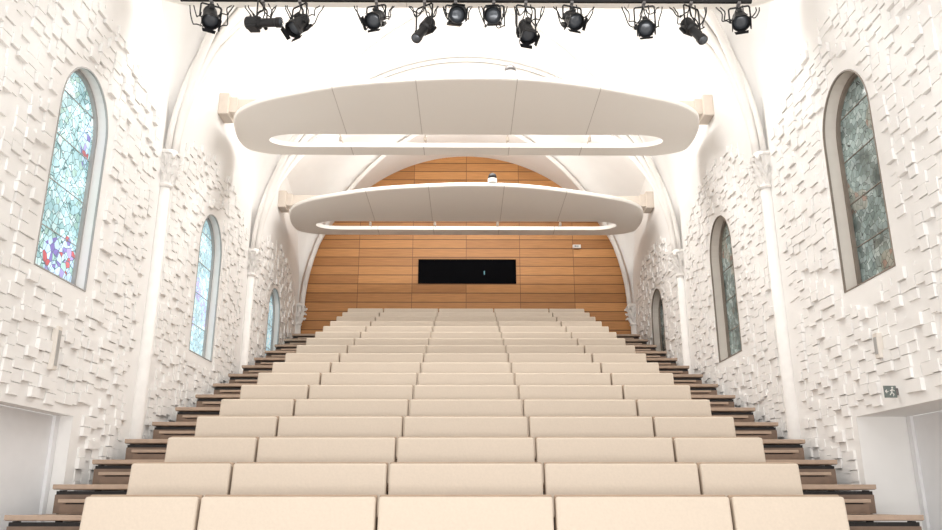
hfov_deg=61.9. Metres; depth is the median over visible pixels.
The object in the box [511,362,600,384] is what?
seat
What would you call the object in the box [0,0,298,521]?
wall
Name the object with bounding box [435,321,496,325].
seat
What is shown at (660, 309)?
window
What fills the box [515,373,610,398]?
seat
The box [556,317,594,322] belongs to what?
seat
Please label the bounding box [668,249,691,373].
engaged column
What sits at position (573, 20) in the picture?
stage light
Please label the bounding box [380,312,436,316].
seat
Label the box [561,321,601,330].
seat
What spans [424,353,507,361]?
seat
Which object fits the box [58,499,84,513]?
step
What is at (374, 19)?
stage light
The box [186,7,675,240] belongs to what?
rib
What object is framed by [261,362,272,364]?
step
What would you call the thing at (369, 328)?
seat
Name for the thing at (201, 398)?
tier
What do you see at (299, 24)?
stage light
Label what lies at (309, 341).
seat
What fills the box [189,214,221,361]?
window
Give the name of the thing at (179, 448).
seat
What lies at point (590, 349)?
seat
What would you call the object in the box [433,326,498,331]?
seat
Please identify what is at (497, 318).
seat
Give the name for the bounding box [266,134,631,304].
rib
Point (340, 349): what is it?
seat
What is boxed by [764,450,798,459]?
step
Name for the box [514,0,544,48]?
stage light
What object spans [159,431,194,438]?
step
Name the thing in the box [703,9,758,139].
rib
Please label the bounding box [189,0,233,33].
stage light
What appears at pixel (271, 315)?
window
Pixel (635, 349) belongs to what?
step
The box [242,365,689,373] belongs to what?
tier
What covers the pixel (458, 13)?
stage light
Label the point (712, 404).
step
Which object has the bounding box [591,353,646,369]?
seat
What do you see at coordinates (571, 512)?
seat
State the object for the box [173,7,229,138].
rib
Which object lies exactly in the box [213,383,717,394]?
tier
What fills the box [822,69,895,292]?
window
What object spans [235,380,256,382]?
step
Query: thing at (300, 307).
engaged column
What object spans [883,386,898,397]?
exit sign
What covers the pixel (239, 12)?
rib
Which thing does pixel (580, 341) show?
seat
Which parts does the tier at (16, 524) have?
steel frame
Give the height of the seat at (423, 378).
0.832 m
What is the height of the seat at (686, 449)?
0.832 m
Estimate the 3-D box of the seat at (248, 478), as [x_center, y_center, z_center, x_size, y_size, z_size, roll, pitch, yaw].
[-1.591,2.354,7.681,1.520,0.832,0.226,0,-17,0]
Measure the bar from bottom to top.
5.400 m
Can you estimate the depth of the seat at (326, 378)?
12.43 m
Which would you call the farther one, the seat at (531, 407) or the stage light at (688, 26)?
the seat at (531, 407)
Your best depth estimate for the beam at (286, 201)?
20.55 m
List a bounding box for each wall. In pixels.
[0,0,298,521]
[300,157,630,490]
[633,0,941,529]
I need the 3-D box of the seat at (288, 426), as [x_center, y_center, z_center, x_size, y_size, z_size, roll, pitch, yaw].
[-1.603,2.254,9.568,1.520,0.832,0.226,0,-17,0]
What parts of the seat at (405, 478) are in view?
backrest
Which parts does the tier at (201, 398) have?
steel frame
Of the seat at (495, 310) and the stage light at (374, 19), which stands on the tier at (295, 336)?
the seat at (495, 310)
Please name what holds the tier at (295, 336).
on the floor
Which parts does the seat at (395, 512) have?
backrest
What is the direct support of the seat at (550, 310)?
on the tier at (295, 336)
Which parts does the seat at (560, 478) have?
backrest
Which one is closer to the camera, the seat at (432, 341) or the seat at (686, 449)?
the seat at (686, 449)
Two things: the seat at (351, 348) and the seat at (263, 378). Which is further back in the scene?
the seat at (351, 348)
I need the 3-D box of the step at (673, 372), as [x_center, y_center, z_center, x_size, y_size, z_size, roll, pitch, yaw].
[3.876,2.308,16.352,1.000,0.157,0.310,0,-17,0]
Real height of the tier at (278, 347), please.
5.053 m
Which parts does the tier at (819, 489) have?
steel frame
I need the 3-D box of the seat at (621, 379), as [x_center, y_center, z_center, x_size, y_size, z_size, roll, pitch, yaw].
[2.732,2.112,12.425,0.985,0.832,0.226,0,-17,0]
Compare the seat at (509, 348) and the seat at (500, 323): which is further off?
the seat at (500, 323)
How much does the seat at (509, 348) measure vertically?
0.832 m
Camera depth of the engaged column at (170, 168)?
12.08 m
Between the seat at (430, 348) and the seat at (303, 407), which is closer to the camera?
the seat at (303, 407)
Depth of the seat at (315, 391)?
11.49 m
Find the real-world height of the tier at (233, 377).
3.783 m
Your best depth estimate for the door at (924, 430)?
9.43 m
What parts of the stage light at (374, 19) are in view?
barn door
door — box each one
[0,405,59,529]
[906,411,941,529]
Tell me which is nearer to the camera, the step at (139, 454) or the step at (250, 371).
the step at (139, 454)
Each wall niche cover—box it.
[47,326,62,369]
[872,332,883,358]
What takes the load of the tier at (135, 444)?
on the floor
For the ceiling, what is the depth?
17.79 m
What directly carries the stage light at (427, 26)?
hanging from the bar
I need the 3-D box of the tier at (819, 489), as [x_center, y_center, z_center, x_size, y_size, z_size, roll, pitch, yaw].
[-0.063,3.390,9.204,9.440,1.560,0.882,0,-17,0]
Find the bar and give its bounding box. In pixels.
[180,0,751,3]
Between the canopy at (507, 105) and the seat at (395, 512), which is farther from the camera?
the canopy at (507, 105)
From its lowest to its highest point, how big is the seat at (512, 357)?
0.832 m
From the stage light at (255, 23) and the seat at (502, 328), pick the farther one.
the seat at (502, 328)
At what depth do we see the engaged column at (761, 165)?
12.14 m
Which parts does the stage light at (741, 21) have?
barn door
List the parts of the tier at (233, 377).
steel frame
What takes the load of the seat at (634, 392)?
on the tier at (135, 444)
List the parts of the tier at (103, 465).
steel frame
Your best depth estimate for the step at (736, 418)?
12.45 m
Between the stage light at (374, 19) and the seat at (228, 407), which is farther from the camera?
the seat at (228, 407)
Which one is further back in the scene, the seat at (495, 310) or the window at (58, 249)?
the seat at (495, 310)
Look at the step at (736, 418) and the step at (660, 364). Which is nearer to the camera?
the step at (736, 418)
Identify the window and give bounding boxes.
[34,67,107,291]
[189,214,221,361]
[265,288,279,354]
[418,259,515,283]
[651,289,666,357]
[710,215,741,362]
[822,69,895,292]
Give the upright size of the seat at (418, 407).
0.832 m
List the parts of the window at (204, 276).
stained glass pane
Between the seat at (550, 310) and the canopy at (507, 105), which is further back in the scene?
the seat at (550, 310)
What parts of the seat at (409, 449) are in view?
backrest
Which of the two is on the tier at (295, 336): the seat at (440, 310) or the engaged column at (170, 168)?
the seat at (440, 310)
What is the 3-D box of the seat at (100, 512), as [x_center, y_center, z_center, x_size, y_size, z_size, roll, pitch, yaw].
[-2.858,2.401,6.729,0.985,0.832,0.226,0,-17,0]
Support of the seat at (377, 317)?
on the tier at (278, 347)
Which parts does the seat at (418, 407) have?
backrest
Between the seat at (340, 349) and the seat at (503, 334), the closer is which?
the seat at (340, 349)
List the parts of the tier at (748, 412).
steel frame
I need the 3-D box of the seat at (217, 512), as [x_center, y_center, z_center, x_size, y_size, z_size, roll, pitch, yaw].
[-1.586,2.404,6.737,1.520,0.832,0.226,0,-17,0]
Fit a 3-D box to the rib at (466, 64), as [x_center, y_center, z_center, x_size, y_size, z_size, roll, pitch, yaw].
[-0.109,-2.586,18.562,9.712,5.009,0.160,0,-17,0]
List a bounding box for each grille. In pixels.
[54,330,61,365]
[873,337,877,354]
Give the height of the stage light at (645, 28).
0.473 m
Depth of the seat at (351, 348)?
15.27 m
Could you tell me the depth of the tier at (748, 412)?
12.79 m
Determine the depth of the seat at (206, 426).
9.59 m
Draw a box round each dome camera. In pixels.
[488,173,496,182]
[504,64,515,75]
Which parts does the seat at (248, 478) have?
backrest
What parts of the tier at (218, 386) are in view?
steel frame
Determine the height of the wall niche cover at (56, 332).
0.520 m
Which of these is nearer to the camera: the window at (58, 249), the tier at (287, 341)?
the window at (58, 249)
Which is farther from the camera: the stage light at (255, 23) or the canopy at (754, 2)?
the canopy at (754, 2)
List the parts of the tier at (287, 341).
steel frame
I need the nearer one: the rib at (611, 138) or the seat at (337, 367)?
the seat at (337, 367)
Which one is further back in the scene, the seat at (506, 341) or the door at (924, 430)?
the seat at (506, 341)
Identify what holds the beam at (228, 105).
attached to the wall at (91, 388)
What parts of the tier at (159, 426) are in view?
steel frame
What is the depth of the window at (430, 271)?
23.59 m
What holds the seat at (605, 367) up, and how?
on the tier at (748, 412)
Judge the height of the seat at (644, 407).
0.832 m
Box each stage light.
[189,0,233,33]
[244,0,283,32]
[280,0,323,41]
[354,0,394,32]
[408,0,438,43]
[443,0,472,26]
[478,0,507,28]
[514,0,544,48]
[553,1,594,33]
[621,1,662,39]
[669,1,707,44]
[716,1,759,34]
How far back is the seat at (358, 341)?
16.22 m
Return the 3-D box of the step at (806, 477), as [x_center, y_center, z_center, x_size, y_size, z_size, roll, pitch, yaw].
[3.915,2.658,9.747,1.000,0.157,0.310,0,-17,0]
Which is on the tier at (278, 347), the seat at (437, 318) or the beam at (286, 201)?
the seat at (437, 318)
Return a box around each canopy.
[165,0,773,8]
[234,75,698,155]
[290,183,642,234]
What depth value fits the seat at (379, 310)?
21.88 m
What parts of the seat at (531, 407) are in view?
backrest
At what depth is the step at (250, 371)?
16.18 m
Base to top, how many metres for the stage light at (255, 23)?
0.334 m
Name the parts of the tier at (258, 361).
steel frame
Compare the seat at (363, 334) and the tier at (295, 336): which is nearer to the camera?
the seat at (363, 334)
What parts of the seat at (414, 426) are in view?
backrest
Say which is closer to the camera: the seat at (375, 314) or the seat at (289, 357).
the seat at (289, 357)
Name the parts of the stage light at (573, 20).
barn door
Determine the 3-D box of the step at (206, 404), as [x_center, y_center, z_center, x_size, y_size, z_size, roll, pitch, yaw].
[-4.067,2.443,13.473,1.000,0.157,0.310,0,-17,0]
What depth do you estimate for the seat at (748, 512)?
6.79 m
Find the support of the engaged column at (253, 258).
on the floor
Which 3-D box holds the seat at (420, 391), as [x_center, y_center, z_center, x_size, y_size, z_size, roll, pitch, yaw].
[-0.074,2.156,11.465,1.520,0.832,0.226,0,-17,0]
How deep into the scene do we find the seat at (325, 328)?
18.10 m
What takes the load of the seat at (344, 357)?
on the tier at (201, 398)
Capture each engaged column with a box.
[123,148,183,490]
[239,248,262,373]
[295,303,307,333]
[624,303,636,333]
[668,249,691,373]
[747,150,806,490]
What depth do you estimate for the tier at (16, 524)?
8.07 m
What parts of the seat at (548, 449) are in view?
backrest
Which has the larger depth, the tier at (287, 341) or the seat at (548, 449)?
the tier at (287, 341)
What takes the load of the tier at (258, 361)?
on the floor
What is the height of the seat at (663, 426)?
0.832 m
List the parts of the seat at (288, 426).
backrest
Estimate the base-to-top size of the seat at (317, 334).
0.832 m
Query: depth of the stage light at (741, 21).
8.03 m
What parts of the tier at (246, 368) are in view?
steel frame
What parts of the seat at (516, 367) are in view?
backrest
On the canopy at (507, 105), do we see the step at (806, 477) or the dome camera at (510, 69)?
the dome camera at (510, 69)
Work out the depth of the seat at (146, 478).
7.69 m
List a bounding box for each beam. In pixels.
[218,93,713,124]
[278,191,653,212]
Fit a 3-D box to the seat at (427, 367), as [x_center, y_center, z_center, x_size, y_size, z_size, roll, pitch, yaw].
[-0.086,2.057,13.352,1.520,0.832,0.226,0,-17,0]
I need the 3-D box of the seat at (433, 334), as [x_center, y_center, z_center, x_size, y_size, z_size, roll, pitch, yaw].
[-0.108,1.857,17.126,1.520,0.832,0.226,0,-17,0]
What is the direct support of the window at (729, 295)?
in the wall at (845, 416)
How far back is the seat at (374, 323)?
19.05 m
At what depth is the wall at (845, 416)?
10.76 m
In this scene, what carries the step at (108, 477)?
on the tier at (819, 489)
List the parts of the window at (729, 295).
stained glass pane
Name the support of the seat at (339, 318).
on the tier at (278, 347)
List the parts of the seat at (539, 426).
backrest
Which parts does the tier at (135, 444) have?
steel frame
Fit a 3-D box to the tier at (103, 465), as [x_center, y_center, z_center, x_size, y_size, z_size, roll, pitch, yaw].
[-0.068,3.493,10.102,9.440,1.878,0.882,0,-17,0]
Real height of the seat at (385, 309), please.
0.832 m
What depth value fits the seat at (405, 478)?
7.71 m
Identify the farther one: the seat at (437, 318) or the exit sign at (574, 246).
the exit sign at (574, 246)
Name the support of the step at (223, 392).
on the tier at (201, 398)
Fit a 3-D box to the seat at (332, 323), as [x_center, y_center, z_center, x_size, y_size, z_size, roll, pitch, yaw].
[-2.932,1.751,18.996,0.985,0.832,0.226,0,-17,0]
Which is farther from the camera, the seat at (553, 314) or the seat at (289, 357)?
the seat at (553, 314)
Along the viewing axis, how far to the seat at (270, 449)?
8.64 m
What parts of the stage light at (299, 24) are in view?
barn door, barn door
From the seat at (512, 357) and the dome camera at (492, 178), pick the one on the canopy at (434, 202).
the dome camera at (492, 178)
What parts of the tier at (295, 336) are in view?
steel frame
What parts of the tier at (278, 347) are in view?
steel frame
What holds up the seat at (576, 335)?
on the tier at (246, 368)
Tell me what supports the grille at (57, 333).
attached to the wall niche cover at (56, 332)
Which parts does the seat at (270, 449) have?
backrest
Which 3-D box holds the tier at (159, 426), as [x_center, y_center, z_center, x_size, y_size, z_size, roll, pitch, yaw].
[-0.080,3.697,11.899,9.440,2.513,0.882,0,-17,0]
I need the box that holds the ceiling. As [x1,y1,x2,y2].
[161,0,770,302]
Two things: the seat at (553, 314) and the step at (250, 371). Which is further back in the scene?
the seat at (553, 314)
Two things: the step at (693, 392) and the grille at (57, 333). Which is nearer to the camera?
the grille at (57, 333)
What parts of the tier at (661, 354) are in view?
steel frame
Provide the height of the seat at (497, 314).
0.832 m
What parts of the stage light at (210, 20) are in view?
barn door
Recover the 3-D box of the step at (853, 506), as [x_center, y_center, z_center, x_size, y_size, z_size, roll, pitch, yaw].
[3.921,2.708,8.804,1.000,0.157,0.310,0,-17,0]
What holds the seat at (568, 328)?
on the tier at (258, 361)
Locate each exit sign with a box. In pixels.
[573,245,580,248]
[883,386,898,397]
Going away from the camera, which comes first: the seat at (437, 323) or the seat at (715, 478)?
the seat at (715, 478)
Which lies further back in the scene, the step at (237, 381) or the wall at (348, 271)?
the wall at (348, 271)
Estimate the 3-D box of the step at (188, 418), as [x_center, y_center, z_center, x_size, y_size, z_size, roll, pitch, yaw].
[-4.061,2.493,12.529,1.000,0.157,0.310,0,-17,0]
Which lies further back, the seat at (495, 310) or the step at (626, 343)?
the seat at (495, 310)
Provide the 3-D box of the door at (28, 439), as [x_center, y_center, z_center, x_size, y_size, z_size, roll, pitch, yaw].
[-5.146,2.265,6.882,0.100,2.390,5.350,0,-17,0]
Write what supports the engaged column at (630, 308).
on the floor
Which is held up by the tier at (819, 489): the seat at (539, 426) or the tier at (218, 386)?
the seat at (539, 426)
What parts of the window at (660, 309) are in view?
stained glass pane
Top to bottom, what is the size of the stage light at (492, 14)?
0.332 m
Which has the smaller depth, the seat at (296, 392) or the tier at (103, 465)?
the tier at (103, 465)
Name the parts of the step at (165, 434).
shadow rail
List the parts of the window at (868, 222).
stained glass pane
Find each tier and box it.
[4,514,923,529]
[52,484,876,521]
[92,460,837,490]
[124,439,805,490]
[152,422,777,438]
[175,407,754,421]
[195,394,735,407]
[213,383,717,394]
[228,374,702,383]
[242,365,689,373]
[254,358,677,365]
[265,351,666,357]
[275,344,656,350]
[283,339,647,344]
[292,334,639,338]
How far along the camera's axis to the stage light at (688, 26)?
8.06 m
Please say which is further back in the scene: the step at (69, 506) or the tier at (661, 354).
the tier at (661, 354)
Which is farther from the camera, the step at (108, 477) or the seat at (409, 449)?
the step at (108, 477)
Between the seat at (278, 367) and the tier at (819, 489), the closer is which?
the tier at (819, 489)
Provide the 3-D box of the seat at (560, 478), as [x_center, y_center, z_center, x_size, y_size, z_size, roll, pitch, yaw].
[1.488,2.359,7.700,1.520,0.832,0.226,0,-17,0]
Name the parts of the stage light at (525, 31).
barn door, barn door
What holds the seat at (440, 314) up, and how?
on the tier at (287, 341)
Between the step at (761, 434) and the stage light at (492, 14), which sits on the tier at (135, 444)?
the step at (761, 434)
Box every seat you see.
[79,495,202,529]
[126,462,234,496]
[164,436,258,463]
[194,416,278,437]
[197,495,377,529]
[219,399,295,416]
[230,462,387,529]
[240,385,309,399]
[256,437,396,484]
[257,373,320,384]
[272,362,331,373]
[277,416,402,458]
[285,353,339,365]
[294,399,408,459]
[296,345,347,353]
[306,338,354,345]
[309,385,412,415]
[315,332,360,337]
[321,373,416,398]
[323,326,365,331]
[330,321,370,329]
[331,362,420,384]
[336,316,375,323]
[340,353,423,371]
[342,312,379,316]
[348,308,382,312]
[348,345,425,359]
[355,338,428,352]
[361,332,430,338]
[366,326,432,332]
[371,321,433,331]
[376,316,435,325]
[377,495,553,529]
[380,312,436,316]
[384,308,437,316]
[388,462,542,494]
[397,437,534,461]
[404,416,527,436]
[409,399,521,415]
[414,385,517,398]
[418,373,513,384]
[421,362,509,372]
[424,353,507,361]
[427,345,504,352]
[429,338,502,344]
[431,332,500,337]
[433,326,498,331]
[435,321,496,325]
[436,317,495,320]
[438,312,493,316]
[439,309,492,311]
[494,309,547,316]
[495,312,551,316]
[496,317,555,325]
[498,321,560,331]
[500,326,565,332]
[501,332,570,338]
[503,338,576,352]
[506,345,583,360]
[508,353,591,372]
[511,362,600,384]
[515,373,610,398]
[518,385,622,415]
[523,399,636,436]
[528,416,653,458]
[535,437,674,484]
[543,462,700,529]
[549,309,583,312]
[552,313,589,316]
[554,495,732,529]
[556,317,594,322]
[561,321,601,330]
[566,326,608,331]
[571,332,616,338]
[577,338,625,345]
[584,345,634,357]
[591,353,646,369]
[600,363,658,372]
[610,373,673,385]
[622,385,690,399]
[635,399,711,416]
[652,416,735,437]
[672,437,765,463]
[696,462,802,496]
[727,495,849,529]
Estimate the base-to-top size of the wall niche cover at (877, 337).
0.300 m
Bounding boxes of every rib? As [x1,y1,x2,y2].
[171,7,759,162]
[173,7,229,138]
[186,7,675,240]
[255,61,676,256]
[256,8,745,238]
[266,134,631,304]
[300,135,666,304]
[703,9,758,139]
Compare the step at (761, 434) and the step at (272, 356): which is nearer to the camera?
the step at (761, 434)
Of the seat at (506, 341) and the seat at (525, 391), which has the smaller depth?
the seat at (525, 391)
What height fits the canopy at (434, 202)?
0.270 m
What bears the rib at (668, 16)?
attached to the ceiling
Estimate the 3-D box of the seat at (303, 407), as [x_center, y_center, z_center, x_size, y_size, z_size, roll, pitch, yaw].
[-1.609,2.204,10.511,1.520,0.832,0.226,0,-17,0]
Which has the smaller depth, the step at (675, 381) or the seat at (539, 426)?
the seat at (539, 426)
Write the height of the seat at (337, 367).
0.832 m
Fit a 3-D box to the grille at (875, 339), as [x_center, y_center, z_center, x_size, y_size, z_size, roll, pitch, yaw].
[4.767,0.951,9.244,0.010,0.200,0.060,0,-17,0]
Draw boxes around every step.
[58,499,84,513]
[98,472,129,483]
[131,450,165,459]
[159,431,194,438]
[182,415,218,421]
[202,402,220,406]
[220,390,240,394]
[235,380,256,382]
[249,370,271,373]
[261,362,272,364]
[271,355,284,357]
[626,343,641,344]
[635,349,650,350]
[658,363,670,365]
[659,371,682,373]
[674,380,695,383]
[690,390,710,394]
[710,402,727,407]
[731,416,747,421]
[735,431,770,438]
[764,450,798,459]
[799,472,830,483]
[844,499,870,513]
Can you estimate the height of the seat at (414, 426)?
0.832 m
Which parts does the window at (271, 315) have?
stained glass pane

